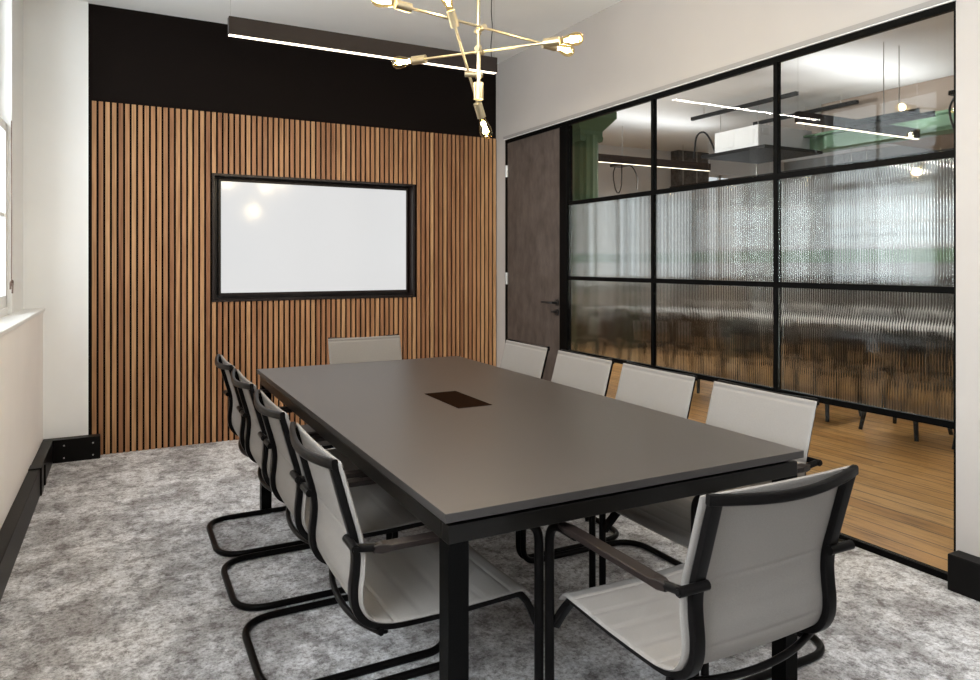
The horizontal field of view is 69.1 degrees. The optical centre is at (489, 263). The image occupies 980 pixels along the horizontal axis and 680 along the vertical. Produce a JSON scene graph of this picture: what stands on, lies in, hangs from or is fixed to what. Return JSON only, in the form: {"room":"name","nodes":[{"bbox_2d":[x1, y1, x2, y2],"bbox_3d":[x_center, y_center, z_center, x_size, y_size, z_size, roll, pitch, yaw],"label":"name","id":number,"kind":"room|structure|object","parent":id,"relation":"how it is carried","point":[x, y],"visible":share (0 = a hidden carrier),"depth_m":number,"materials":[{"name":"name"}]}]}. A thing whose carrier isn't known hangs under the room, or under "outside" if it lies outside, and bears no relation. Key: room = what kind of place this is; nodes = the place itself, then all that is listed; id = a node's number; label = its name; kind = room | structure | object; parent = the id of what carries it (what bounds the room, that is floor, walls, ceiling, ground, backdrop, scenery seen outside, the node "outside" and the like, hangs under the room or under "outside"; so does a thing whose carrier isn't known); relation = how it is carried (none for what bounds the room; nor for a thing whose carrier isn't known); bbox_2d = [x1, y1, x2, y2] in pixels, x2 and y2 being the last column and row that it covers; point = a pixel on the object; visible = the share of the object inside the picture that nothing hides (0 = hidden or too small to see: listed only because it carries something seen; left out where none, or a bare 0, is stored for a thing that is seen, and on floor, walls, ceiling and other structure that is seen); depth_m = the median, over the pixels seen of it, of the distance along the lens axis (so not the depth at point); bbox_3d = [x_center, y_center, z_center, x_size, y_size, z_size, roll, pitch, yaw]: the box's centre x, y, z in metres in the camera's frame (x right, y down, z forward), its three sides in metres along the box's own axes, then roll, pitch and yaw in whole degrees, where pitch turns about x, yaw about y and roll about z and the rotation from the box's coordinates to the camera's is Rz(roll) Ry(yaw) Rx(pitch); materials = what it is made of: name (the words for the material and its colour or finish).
{"room":"conference room","nodes":[
{"label":"conference room","id":0,"kind":"room"},
{"bbox_2d":[0,313,42,528],"bbox_3d":[-1.500,-0.227,1.399,0.420,3.054,7.096,0,0,-27],"label":"wall","id":1,"kind":"structure","parent":0,"point":[21,348],"depth_m":3.60,"materials":[{"name":"white paint"}]},
{"bbox_2d":[0,0,22,317],"bbox_3d":[-2.637,-0.715,3.711,0.130,2.030,1.938,0,0,-27],"label":"window","id":2,"kind":"structure","parent":1,"relation":"in","point":[11,11],"depth_m":4.16,"materials":[{"name":"white paint"}]},
{"bbox_2d":[9,121,13,292],"bbox_3d":[-2.676,-0.315,3.982,0.015,0.970,0.080,0,0,-28],"label":"blind cord","id":3,"kind":"object","parent":2,"relation":"hanging from","point":[11,283],"visible":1,"depth_m":3.99,"materials":[{"name":"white plastic"}]},
{"bbox_2d":[0,308,44,336],"bbox_3d":[-2.532,0.304,3.767,0.132,0.021,1.937,0,0,-27],"label":"sill","id":4,"kind":"structure","parent":1,"relation":"attached to","point":[9,322],"depth_m":3.79,"materials":[{"name":"white paint"}]},
{"bbox_2d":[0,434,99,600],"bbox_3d":[-1.176,1.222,1.573,0.331,0.156,7.092,0,0,-27],"label":"baseboard","id":5,"kind":"structure","parent":1,"relation":"attached to","point":[13,530],"depth_m":3.73,"materials":[{"name":"black wood"}]},
{"bbox_2d":[23,0,495,438],"bbox_3d":[-1.694,-0.227,5.416,3.943,3.054,0.175,0,0,-28],"label":"wall","id":6,"kind":"structure","parent":0,"point":[135,57],"depth_m":4.88,"materials":[{"name":"black paint"}]},
{"bbox_2d":[89,101,495,454],"bbox_3d":[-1.323,0.102,5.535,3.134,2.395,0.018,0,0,-28],"label":"panel","id":7,"kind":"object","parent":6,"relation":"attached to","point":[157,332],"visible":0.81,"depth_m":5.16,"materials":[{"name":"brown wood"}]},
{"bbox_2d":[212,173,414,301],"bbox_3d":[-1.352,-0.186,5.589,1.574,0.935,0.153,0,0,-28],"label":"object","id":8,"kind":"object","parent":6,"relation":"attached to","point":[274,238],"visible":0.9,"depth_m":5.57,"materials":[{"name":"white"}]},
{"bbox_2d":[78,0,621,63],"bbox_3d":[0.029,-1.814,2.315,4.043,0.120,7.550,0,0,-28],"label":"ceiling","id":9,"kind":"structure","parent":0,"point":[537,20],"depth_m":5.06,"materials":[{"name":"paint"}]},
{"bbox_2d":[228,0,496,73],"bbox_3d":[-0.702,-1.504,4.312,1.677,0.499,0.050,0,0,-28],"label":"pendant lamp","id":10,"kind":"object","parent":9,"relation":"hanging from","point":[239,27],"visible":0.94,"depth_m":4.21,"materials":[{"name":"grey metal"}]},
{"bbox_2d":[372,0,579,138],"bbox_3d":[-0.039,-1.150,2.961,0.848,1.208,0.486,0,0,-2],"label":"chandelier","id":11,"kind":"object","parent":9,"relation":"hanging from","point":[552,43],"visible":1,"depth_m":2.98,"materials":[{"name":"gold metal"}]},
{"bbox_2d":[394,0,412,12],"bbox_3d":[-0.340,-1.007,2.785,0.069,0.041,0.039,0,0,-28],"label":"bulb socket","id":12,"kind":"object","parent":11,"relation":"attached to","point":[400,5],"depth_m":2.77,"materials":[{"name":"gold metal"}]},
{"bbox_2d":[410,55,427,64],"bbox_3d":[-0.312,-0.895,3.130,0.067,0.038,0.037,0,0,20],"label":"bulb socket","id":13,"kind":"object","parent":11,"relation":"attached to","point":[420,59],"depth_m":3.12,"materials":[{"name":"gold metal"}]},
{"bbox_2d":[446,9,459,28],"bbox_3d":[-0.150,-0.991,2.886,0.037,0.075,0.067,0,0,29],"label":"bulb socket","id":14,"kind":"object","parent":11,"relation":"attached to","point":[451,16],"depth_m":2.87,"materials":[{"name":"gold metal"}]},
{"bbox_2d":[473,101,485,118],"bbox_3d":[-0.045,-0.661,3.074,0.037,0.075,0.067,0,0,29],"label":"bulb socket","id":15,"kind":"object","parent":11,"relation":"attached to","point":[478,106],"depth_m":3.06,"materials":[{"name":"gold metal"}]},
{"bbox_2d":[541,40,557,50],"bbox_3d":[0.262,-0.960,3.135,0.068,0.041,0.039,0,0,-28],"label":"bulb socket","id":16,"kind":"object","parent":11,"relation":"attached to","point":[554,48],"depth_m":3.13,"materials":[{"name":"gold metal"}]},
{"bbox_2d":[543,36,560,47],"bbox_3d":[0.254,-0.908,2.920,0.067,0.038,0.037,0,0,20],"label":"bulb socket","id":17,"kind":"object","parent":11,"relation":"attached to","point":[553,41],"depth_m":2.91,"materials":[{"name":"gold metal"}]},
{"bbox_2d":[0,363,979,679],"bbox_3d":[2.945,1.330,5.557,11.950,0.060,11.400,0,0,-28],"label":"floor","id":18,"kind":"structure","parent":0,"point":[116,572],"depth_m":2.86,"materials":[{"name":"grey carpet"}]},
{"bbox_2d":[206,354,334,556],"bbox_3d":[-1.042,0.876,3.473,0.612,0.848,0.540,0,0,-28],"label":"chair","id":19,"kind":"object","parent":18,"relation":"on","point":[236,422],"visible":0.48,"depth_m":3.38,"materials":[{"name":"black metal"}]},
{"bbox_2d":[221,368,391,610],"bbox_3d":[-0.786,0.876,2.980,0.612,0.848,0.540,0,0,-28],"label":"chair","id":20,"kind":"object","parent":18,"relation":"on","point":[256,450],"visible":0.47,"depth_m":2.87,"materials":[{"name":"black metal"}]},
{"bbox_2d":[242,389,438,679],"bbox_3d":[-0.520,0.876,2.470,0.612,0.848,0.540,0,0,-28],"label":"chair","id":21,"kind":"object","parent":18,"relation":"on","point":[378,512],"visible":0.67,"depth_m":2.37,"materials":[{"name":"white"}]},
{"bbox_2d":[328,334,401,363],"bbox_3d":[-0.675,0.876,4.230,0.540,0.848,0.612,0,0,-28],"label":"chair","id":22,"kind":"object","parent":18,"relation":"on","point":[386,347],"visible":0.23,"depth_m":4.41,"materials":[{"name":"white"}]},
{"bbox_2d":[289,422,543,679],"bbox_3d":[-0.248,0.876,1.947,0.612,0.848,0.540,0,0,-28],"label":"chair","id":23,"kind":"object","parent":18,"relation":"on","point":[389,584],"visible":0.86,"depth_m":1.85,"materials":[{"name":"white fabric"}]},
{"bbox_2d":[500,339,549,378],"bbox_3d":[0.003,0.876,3.955,0.612,0.848,0.540,0,0,-28],"label":"chair","id":24,"kind":"object","parent":18,"relation":"on","point":[518,356],"visible":0.14,"depth_m":4.03,"materials":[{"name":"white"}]},
{"bbox_2d":[257,356,803,679],"bbox_3d":[-0.147,0.929,2.945,1.170,0.742,2.453,0,0,-28],"label":"meeting table","id":25,"kind":"object","parent":18,"relation":"on","point":[473,450],"visible":0.96,"depth_m":2.15,"materials":[{"name":"grey laminate"}]},
{"bbox_2d":[515,349,618,558],"bbox_3d":[0.267,0.876,3.449,0.612,0.848,0.540,0,0,-28],"label":"chair","id":26,"kind":"object","parent":18,"relation":"on","point":[592,374],"visible":0.25,"depth_m":3.48,"materials":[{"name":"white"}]},
{"bbox_2d":[573,112,616,280],"bbox_3d":[0.916,-0.120,6.850,0.500,2.840,0.400,0,0,-28],"label":"column","id":27,"kind":"structure","parent":18,"relation":"on","point":[587,135],"depth_m":6.74,"materials":[{"name":"green paint"}]},
{"bbox_2d":[520,362,697,587],"bbox_3d":[0.518,0.876,2.966,0.612,0.848,0.540,0,0,-28],"label":"chair","id":28,"kind":"object","parent":18,"relation":"on","point":[669,392],"visible":0.28,"depth_m":3.05,"materials":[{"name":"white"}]},
{"bbox_2d":[697,379,699,392],"bbox_3d":[2.161,0.886,7.406,0.500,0.833,0.470,0,0,-28],"label":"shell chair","id":29,"kind":"object","parent":18,"relation":"on","point":[698,380],"visible":0.06,"depth_m":7.11,"materials":[{"name":"black plastic"}]},
{"bbox_2d":[545,464,858,679],"bbox_3d":[0.513,0.876,1.710,0.540,0.848,0.612,0,0,-28],"label":"chair","id":30,"kind":"object","parent":18,"relation":"on","point":[757,570],"visible":1,"depth_m":1.56,"materials":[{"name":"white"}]},
{"bbox_2d":[599,379,824,679],"bbox_3d":[0.779,0.876,2.465,0.612,0.848,0.540,0,0,-28],"label":"chair","id":31,"kind":"object","parent":18,"relation":"on","point":[776,417],"visible":0.39,"depth_m":2.48,"materials":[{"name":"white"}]},
{"bbox_2d":[817,404,861,421],"bbox_3d":[2.848,0.886,6.129,0.500,0.833,0.470,0,0,-28],"label":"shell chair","id":32,"kind":"object","parent":18,"relation":"on","point":[826,405],"visible":0.05,"depth_m":5.84,"materials":[{"name":"black plastic"}]},
{"bbox_2d":[858,411,952,441],"bbox_3d":[3.193,0.886,5.486,0.500,0.833,0.470,0,0,-28],"label":"shell chair","id":33,"kind":"object","parent":18,"relation":"on","point":[863,414],"visible":0.11,"depth_m":5.39,"materials":[{"name":"black plastic"}]},
{"bbox_2d":[671,150,708,284],"bbox_3d":[3.348,-0.280,11.915,0.680,3.160,0.179,0,0,-28],"label":"pier","id":34,"kind":"object","parent":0,"point":[678,176],"visible":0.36,"depth_m":11.79,"materials":[{"name":"stone"}]},
{"bbox_2d":[598,144,783,286],"bbox_3d":[1.921,-0.280,11.364,7.856,3.160,0.200,0,0,-28],"label":"wall","id":35,"kind":"structure","parent":0,"point":[605,172],"depth_m":11.54,"materials":[{"name":"paint"}]},
{"bbox_2d":[709,174,742,179],"bbox_3d":[4.402,-0.625,12.669,1.750,1.850,0.050,0,0,-28],"label":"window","id":36,"kind":"structure","parent":35,"relation":"in","point":[719,177],"depth_m":12.45,"materials":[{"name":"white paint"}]},
{"bbox_2d":[496,0,979,556],"bbox_3d":[1.790,-0.227,3.183,0.120,3.054,7.112,0,0,-28],"label":"wall","id":37,"kind":"structure","parent":0,"point":[627,48],"depth_m":4.02,"materials":[{"name":"beige paint"}]},
{"bbox_2d":[503,0,948,139],"bbox_3d":[0.999,-1.081,4.513,0.012,0.023,3.717,0,0,-28],"label":"trim","id":38,"kind":"structure","parent":37,"relation":"attached to","point":[931,2],"depth_m":3.73,"materials":[{"name":"grey"}]},
{"bbox_2d":[504,0,955,580],"bbox_3d":[1.021,0.116,4.524,0.053,2.368,3.717,0,0,-28],"label":"glass partition","id":39,"kind":"structure","parent":37,"relation":"in","point":[890,224],"depth_m":3.62,"materials":[{"name":"black"}]},
{"bbox_2d":[505,128,558,380],"bbox_3d":[0.324,0.134,5.765,0.105,2.332,0.846,0,0,-28],"label":"door","id":40,"kind":"structure","parent":39,"relation":"attached to","point":[531,163],"depth_m":5.74,"materials":[{"name":"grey brown wood laminate"}]},
{"bbox_2d":[948,550,979,601],"bbox_3d":[2.620,1.228,1.427,0.077,0.145,3.234,0,0,-28],"label":"baseboard","id":41,"kind":"structure","parent":37,"relation":"attached to","point":[963,568],"depth_m":2.78,"materials":[{"name":"black wood"}]},
{"bbox_2d":[598,11,953,161],"bbox_3d":[4.684,-1.910,6.434,8.056,0.100,11.500,0,0,-28],"label":"ceiling","id":42,"kind":"structure","parent":0,"point":[852,69],"depth_m":7.49,"materials":[{"name":"paint"}]},
{"bbox_2d":[610,126,637,193],"bbox_3d":[1.827,-1.405,9.622,0.190,0.910,0.516,0,0,-28],"label":"cable loop","id":43,"kind":"object","parent":42,"relation":"hanging from","point":[621,166],"visible":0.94,"depth_m":9.65,"materials":[{"name":"black plastic"}]},
{"bbox_2d":[598,153,650,165],"bbox_3d":[1.698,-1.306,9.030,0.832,0.106,0.050,0,0,-28],"label":"pendant lamp","id":44,"kind":"object","parent":42,"relation":"hanging from","point":[627,160],"depth_m":9.00,"materials":[{"name":"grey metal"}]},
{"bbox_2d":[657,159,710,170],"bbox_3d":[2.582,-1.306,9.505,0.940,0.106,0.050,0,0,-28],"label":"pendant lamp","id":45,"kind":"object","parent":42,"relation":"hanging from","point":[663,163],"depth_m":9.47,"materials":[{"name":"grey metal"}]},
{"bbox_2d":[691,87,798,120],"bbox_3d":[2.807,-1.795,7.980,0.040,0.130,1.500,0,0,-28],"label":"channel","id":46,"kind":"object","parent":42,"relation":"hanging from","point":[795,93],"visible":0.93,"depth_m":7.91,"materials":[{"name":"black painted metal"}]},
{"bbox_2d":[693,99,822,163],"bbox_3d":[3.167,-1.565,8.577,1.000,0.590,1.212,0,0,-28],"label":"air conditioner","id":47,"kind":"object","parent":42,"relation":"hanging from","point":[753,144],"visible":0.98,"depth_m":8.28,"materials":[{"name":"grey"}]},
{"bbox_2d":[701,144,822,163],"bbox_3d":[3.215,-1.289,8.455,0.970,0.038,0.950,0,0,-28],"label":"drip tray","id":48,"kind":"object","parent":47,"relation":"on","point":[756,153],"depth_m":8.31,"materials":[{"name":"black"}]},
{"bbox_2d":[753,95,858,124],"bbox_3d":[3.647,-1.795,8.318,0.040,0.130,1.400,0,0,-28],"label":"channel","id":49,"kind":"object","parent":42,"relation":"hanging from","point":[853,102],"visible":0.77,"depth_m":8.09,"materials":[{"name":"black"}]},
{"bbox_2d":[670,146,953,187],"bbox_3d":[5.194,-1.520,7.446,0.300,0.680,9.200,0,0,-28],"label":"cable tray","id":50,"kind":"object","parent":42,"relation":"hanging from","point":[866,160],"visible":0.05,"depth_m":8.85,"materials":[{"name":"black metal"}]},
{"bbox_2d":[795,111,919,139],"bbox_3d":[3.523,-1.555,6.753,1.800,0.610,0.050,0,0,-28],"label":"pendant lamp","id":51,"kind":"object","parent":42,"relation":"hanging from","point":[801,117],"visible":0.92,"depth_m":6.60,"materials":[{"name":"grey metal"}]},
{"bbox_2d":[845,42,934,129],"bbox_3d":[3.389,-1.530,6.051,0.220,0.660,0.650,0,0,-28],"label":"pendant lamp","id":52,"kind":"object","parent":42,"relation":"hanging from","point":[911,114],"visible":1,"depth_m":5.98,"materials":[{"name":"black metal"}]},
{"bbox_2d":[948,90,953,130],"bbox_3d":[3.785,-1.405,5.452,0.190,0.910,0.516,0,0,-28],"label":"cable loop","id":53,"kind":"object","parent":42,"relation":"hanging from","point":[951,92],"visible":0.3,"depth_m":5.65,"materials":[{"name":"black plastic"}]},
{"bbox_2d":[784,145,934,282],"bbox_3d":[8.120,-0.280,8.338,0.200,3.160,11.400,0,0,-28],"label":"wall","id":54,"kind":"structure","parent":0,"point":[898,150],"depth_m":11.90,"materials":[{"name":"paint"}]},
{"bbox_2d":[821,75,953,149],"bbox_3d":[7.302,-1.679,5.804,3.639,0.359,7.690,0,0,-28],"label":"wall","id":55,"kind":"structure","parent":0,"point":[931,95],"depth_m":7.62,"materials":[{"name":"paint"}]},
{"bbox_2d":[803,108,953,152],"bbox_3d":[5.427,-1.399,5.364,0.240,0.199,8.690,0,0,-28],"label":"beam","id":56,"kind":"structure","parent":55,"relation":"attached to","point":[839,139],"depth_m":7.72,"materials":[{"name":"green paint"}]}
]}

